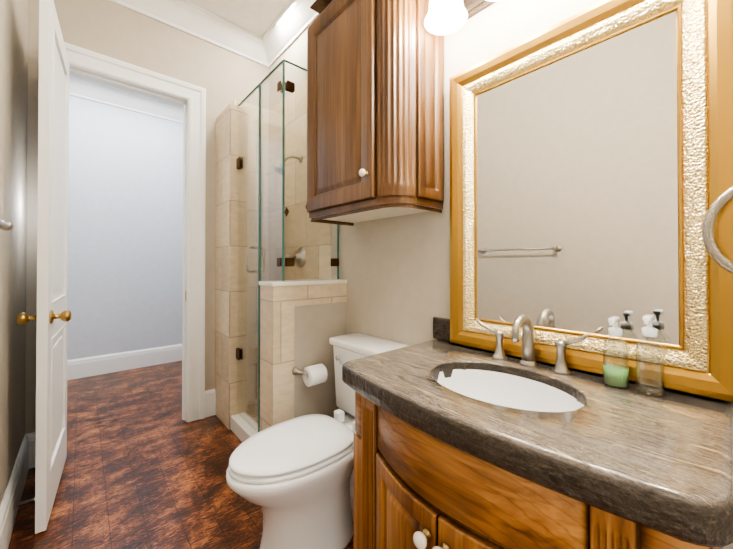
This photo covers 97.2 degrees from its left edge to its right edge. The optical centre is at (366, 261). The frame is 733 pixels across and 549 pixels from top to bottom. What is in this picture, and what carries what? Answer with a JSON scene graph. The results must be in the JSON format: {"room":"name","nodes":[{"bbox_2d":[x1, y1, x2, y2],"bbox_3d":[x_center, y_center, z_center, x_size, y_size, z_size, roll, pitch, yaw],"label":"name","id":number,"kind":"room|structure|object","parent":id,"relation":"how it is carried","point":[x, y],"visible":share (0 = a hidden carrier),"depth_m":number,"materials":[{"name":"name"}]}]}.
{"room":"bathroom","nodes":[
{"label":"bathroom","id":0,"kind":"room"},
{"bbox_2d":[0,0,27,505],"bbox_3d":[-0.943,-0.356,0.612,0.120,3.100,3.540,0,-1,-41],"label":"wall","id":1,"kind":"structure","parent":0,"point":[13,95],"depth_m":1.52,"materials":[{"name":"paint"}]},
{"bbox_2d":[0,220,13,230],"bbox_3d":[-0.925,-0.110,0.746,0.086,0.052,0.652,0,-1,-41],"label":"towel rail","id":2,"kind":"object","parent":1,"relation":"attached to","point":[6,226],"visible":1,"depth_m":0.98,"materials":[{"name":"silver metal"}]},
{"bbox_2d":[0,434,28,548],"bbox_3d":[-0.891,1.094,0.646,0.019,0.200,3.300,0,-1,-41],"label":"baseboard","id":3,"kind":"structure","parent":1,"relation":"attached to","point":[14,490],"depth_m":1.48,"materials":[{"name":"white wood"}]},
{"bbox_2d":[13,497,34,508],"bbox_3d":[-1.569,1.105,1.488,0.078,0.027,0.028,0,-1,-41],"label":"doorstop","id":4,"kind":"object","parent":1,"relation":"attached to","point":[19,503],"visible":0.9,"depth_m":1.48,"materials":[{"name":"silver metal"}]},
{"bbox_2d":[67,95,182,359],"bbox_3d":[-2.824,-0.333,3.631,3.400,3.100,0.120,0,-1,-41],"label":"wall","id":5,"kind":"structure","parent":0,"point":[125,240],"depth_m":3.63,"materials":[{"name":"white paint"}]},
{"bbox_2d":[67,344,181,379],"bbox_3d":[-2.778,1.117,3.568,3.160,0.200,0.019,0,-1,-41],"label":"baseboard","id":6,"kind":"structure","parent":5,"relation":"attached to","point":[95,365],"depth_m":3.60,"materials":[{"name":"white wood"}]},
{"bbox_2d":[69,74,182,123],"bbox_3d":[-2.745,-1.803,3.553,3.160,0.160,0.120,0,-1,-41],"label":"crown molding","id":7,"kind":"structure","parent":5,"relation":"attached to","point":[80,87],"depth_m":3.59,"materials":[{"name":"white wood"}]},
{"bbox_2d":[25,0,268,433],"bbox_3d":[-1.467,-0.342,2.428,1.490,3.100,0.120,0,-1,-41],"label":"wall","id":8,"kind":"structure","parent":0,"point":[224,78],"depth_m":2.27,"materials":[{"name":"paint"}]},
{"bbox_2d":[26,432,35,468],"bbox_3d":[-1.959,1.104,1.891,0.058,0.200,0.019,0,-1,-41],"label":"baseboard","id":9,"kind":"structure","parent":8,"relation":"attached to","point":[32,447],"depth_m":1.89,"materials":[{"name":"white wood"}]},
{"bbox_2d":[64,42,205,421],"bbox_3d":[-1.662,-0.069,2.257,0.947,2.551,0.180,0,-1,-41],"label":"door frame","id":10,"kind":"structure","parent":8,"relation":"attached to","point":[195,95],"depth_m":2.46,"materials":[{"name":"white wood"}]},
{"bbox_2d":[17,0,70,533],"bbox_3d":[-1.641,-0.017,1.705,0.179,2.414,0.692,0,-1,-37],"label":"bathroom door","id":11,"kind":"structure","parent":10,"relation":"in","point":[52,317],"depth_m":1.50,"materials":[{"name":"white wood"}]},
{"bbox_2d":[110,0,261,62],"bbox_3d":[-1.384,-1.813,2.352,1.200,0.160,0.120,0,-1,-41],"label":"crown molding","id":12,"kind":"structure","parent":8,"relation":"attached to","point":[185,16],"depth_m":2.46,"materials":[{"name":"white wood"}]},
{"bbox_2d":[205,389,215,417],"bbox_3d":[-1.225,1.109,2.536,0.089,0.200,0.019,0,-1,-41],"label":"baseboard","id":13,"kind":"structure","parent":8,"relation":"attached to","point":[210,402],"depth_m":2.53,"materials":[{"name":"white wood"}]},
{"bbox_2d":[70,0,289,106],"bbox_3d":[-1.101,-1.928,1.683,3.400,0.060,5.340,0,-1,-41],"label":"ceiling","id":14,"kind":"structure","parent":0,"point":[258,17],"depth_m":2.45,"materials":[{"name":"paint"}]},
{"bbox_2d":[8,360,352,548],"bbox_3d":[-1.101,1.232,1.658,3.400,0.060,5.340,0,-1,-41],"label":"floor","id":15,"kind":"structure","parent":0,"point":[145,465],"depth_m":1.79,"materials":[{"name":"brown wood"}]},
{"bbox_2d":[248,399,257,423],"bbox_3d":[-0.675,1.195,2.385,0.340,0.025,0.970,0,-1,-41],"label":"pan","id":16,"kind":"object","parent":15,"relation":"on","point":[251,409],"depth_m":2.57,"materials":[{"name":"tile"}]},
{"bbox_2d":[226,333,409,548],"bbox_3d":[-0.201,0.808,1.468,0.830,0.784,0.486,0,-1,-41],"label":"toilet","id":17,"kind":"object","parent":15,"relation":"on","point":[292,478],"visible":0.81,"depth_m":1.29,"materials":[{"name":"ceramic"}]},
{"bbox_2d":[342,314,732,548],"bbox_3d":[0.389,0.686,0.950,0.636,1.021,0.927,0,-1,-41],"label":"bathroom vanity","id":18,"kind":"object","parent":15,"relation":"on","point":[456,446],"visible":1,"depth_m":0.73,"materials":[{"name":"brown wood"}]},
{"bbox_2d":[603,316,628,388],"bbox_3d":[0.701,0.254,0.913,0.076,0.194,0.058,0,-1,-41],"label":"soap dispenser","id":19,"kind":"object","parent":18,"relation":"on","point":[615,375],"visible":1,"depth_m":0.90,"materials":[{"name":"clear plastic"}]},
{"bbox_2d":[636,314,663,395],"bbox_3d":[0.752,0.247,0.861,0.075,0.208,0.058,0,-1,-41],"label":"soap dispenser","id":20,"kind":"object","parent":18,"relation":"on","point":[649,330],"visible":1,"depth_m":0.86,"materials":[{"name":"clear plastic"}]},
{"bbox_2d":[215,103,248,429],"bbox_3d":[-1.043,0.034,2.495,0.136,2.350,0.333,0,-1,-41],"label":"wall","id":21,"kind":"structure","parent":0,"point":[229,120],"depth_m":2.38,"materials":[{"name":"tile"}]},
{"bbox_2d":[231,412,257,442],"bbox_3d":[-0.733,1.155,2.118,0.100,0.100,0.627,0,-1,-41],"label":"sill","id":22,"kind":"structure","parent":21,"relation":"attached to","point":[242,430],"depth_m":2.20,"materials":[{"name":"stone"}]},
{"bbox_2d":[236,59,338,432],"bbox_3d":[-0.580,-0.020,2.198,0.448,2.250,0.724,0,-1,-41],"label":"glass","id":23,"kind":"object","parent":22,"relation":"on","point":[284,86],"visible":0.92,"depth_m":2.07,"materials":[{"name":"clear glass"}]},
{"bbox_2d":[233,80,330,401],"bbox_3d":[-0.667,-0.067,2.408,0.312,2.550,0.962,0,-1,-41],"label":"shower wall tile","id":24,"kind":"structure","parent":21,"relation":"attached to","point":[296,221],"depth_m":2.62,"materials":[{"name":"beige tile"}]},
{"bbox_2d":[273,164,281,173],"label":"shower head","id":25,"kind":"object","parent":24,"relation":"attached to","point":[279,169],"depth_m":2.31,"materials":[{"name":"silver metal"}]},
{"bbox_2d":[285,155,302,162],"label":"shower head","id":26,"kind":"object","parent":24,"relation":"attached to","point":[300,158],"depth_m":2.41,"materials":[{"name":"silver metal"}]},
{"bbox_2d":[285,247,305,267],"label":"shower valve","id":27,"kind":"object","parent":24,"relation":"attached to","point":[300,255],"depth_m":2.40,"materials":[{"name":"silver metal"}]},
{"bbox_2d":[259,279,346,430],"bbox_3d":[-0.365,0.658,1.917,0.495,1.092,0.182,0,-1,-41],"label":"wall","id":28,"kind":"structure","parent":0,"point":[302,322],"depth_m":1.81,"materials":[{"name":"paint"}]},
{"bbox_2d":[292,363,327,386],"bbox_3d":[-0.304,0.625,1.778,0.169,0.104,0.122,0,-1,-41],"label":"holder","id":29,"kind":"object","parent":28,"relation":"attached to","point":[313,375],"visible":1,"depth_m":1.75,"materials":[{"name":"white paper"}]},
{"bbox_2d":[269,0,732,548],"bbox_3d":[0.266,-0.348,1.674,0.120,3.100,3.540,0,-1,-41],"label":"wall","id":30,"kind":"structure","parent":0,"point":[395,272],"depth_m":1.60,"materials":[{"name":"paint"}]},
{"bbox_2d":[258,0,318,67],"bbox_3d":[0.176,-1.819,1.606,0.120,0.160,3.300,0,-1,-41],"label":"crown molding","id":31,"kind":"structure","parent":30,"relation":"attached to","point":[291,23],"depth_m":2.51,"materials":[{"name":"white wood"}]},
{"bbox_2d":[307,0,443,225],"bbox_3d":[0.001,-0.811,1.608,0.366,1.181,0.674,0,-1,-41],"label":"upper cabinet","id":32,"kind":"object","parent":30,"relation":"attached to","point":[375,109],"visible":0.98,"depth_m":1.41,"materials":[{"name":"brown wood"}]},
{"bbox_2d":[424,0,500,34],"bbox_3d":[0.578,-1.123,1.069,0.217,0.264,0.894,0,-1,-41],"label":"sconce","id":33,"kind":"object","parent":30,"relation":"attached to","point":[444,17],"visible":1,"depth_m":1.37,"materials":[{"name":"white glass"}]},
{"bbox_2d":[450,0,732,402],"bbox_3d":[0.640,-0.227,1.093,0.036,1.152,0.835,0,-1,-41],"label":"mirror","id":34,"kind":"object","parent":30,"relation":"attached to","point":[591,164],"visible":0.96,"depth_m":1.00,"materials":[{"name":"gold metal"}]},
{"bbox_2d":[702,186,732,273],"bbox_3d":[0.954,-0.088,0.732,0.086,0.282,0.267,0,-1,-41],"label":"towel ring","id":35,"kind":"object","parent":30,"relation":"attached to","point":[719,257],"visible":0.98,"depth_m":0.79,"materials":[{"name":"silver metal"}]}
]}

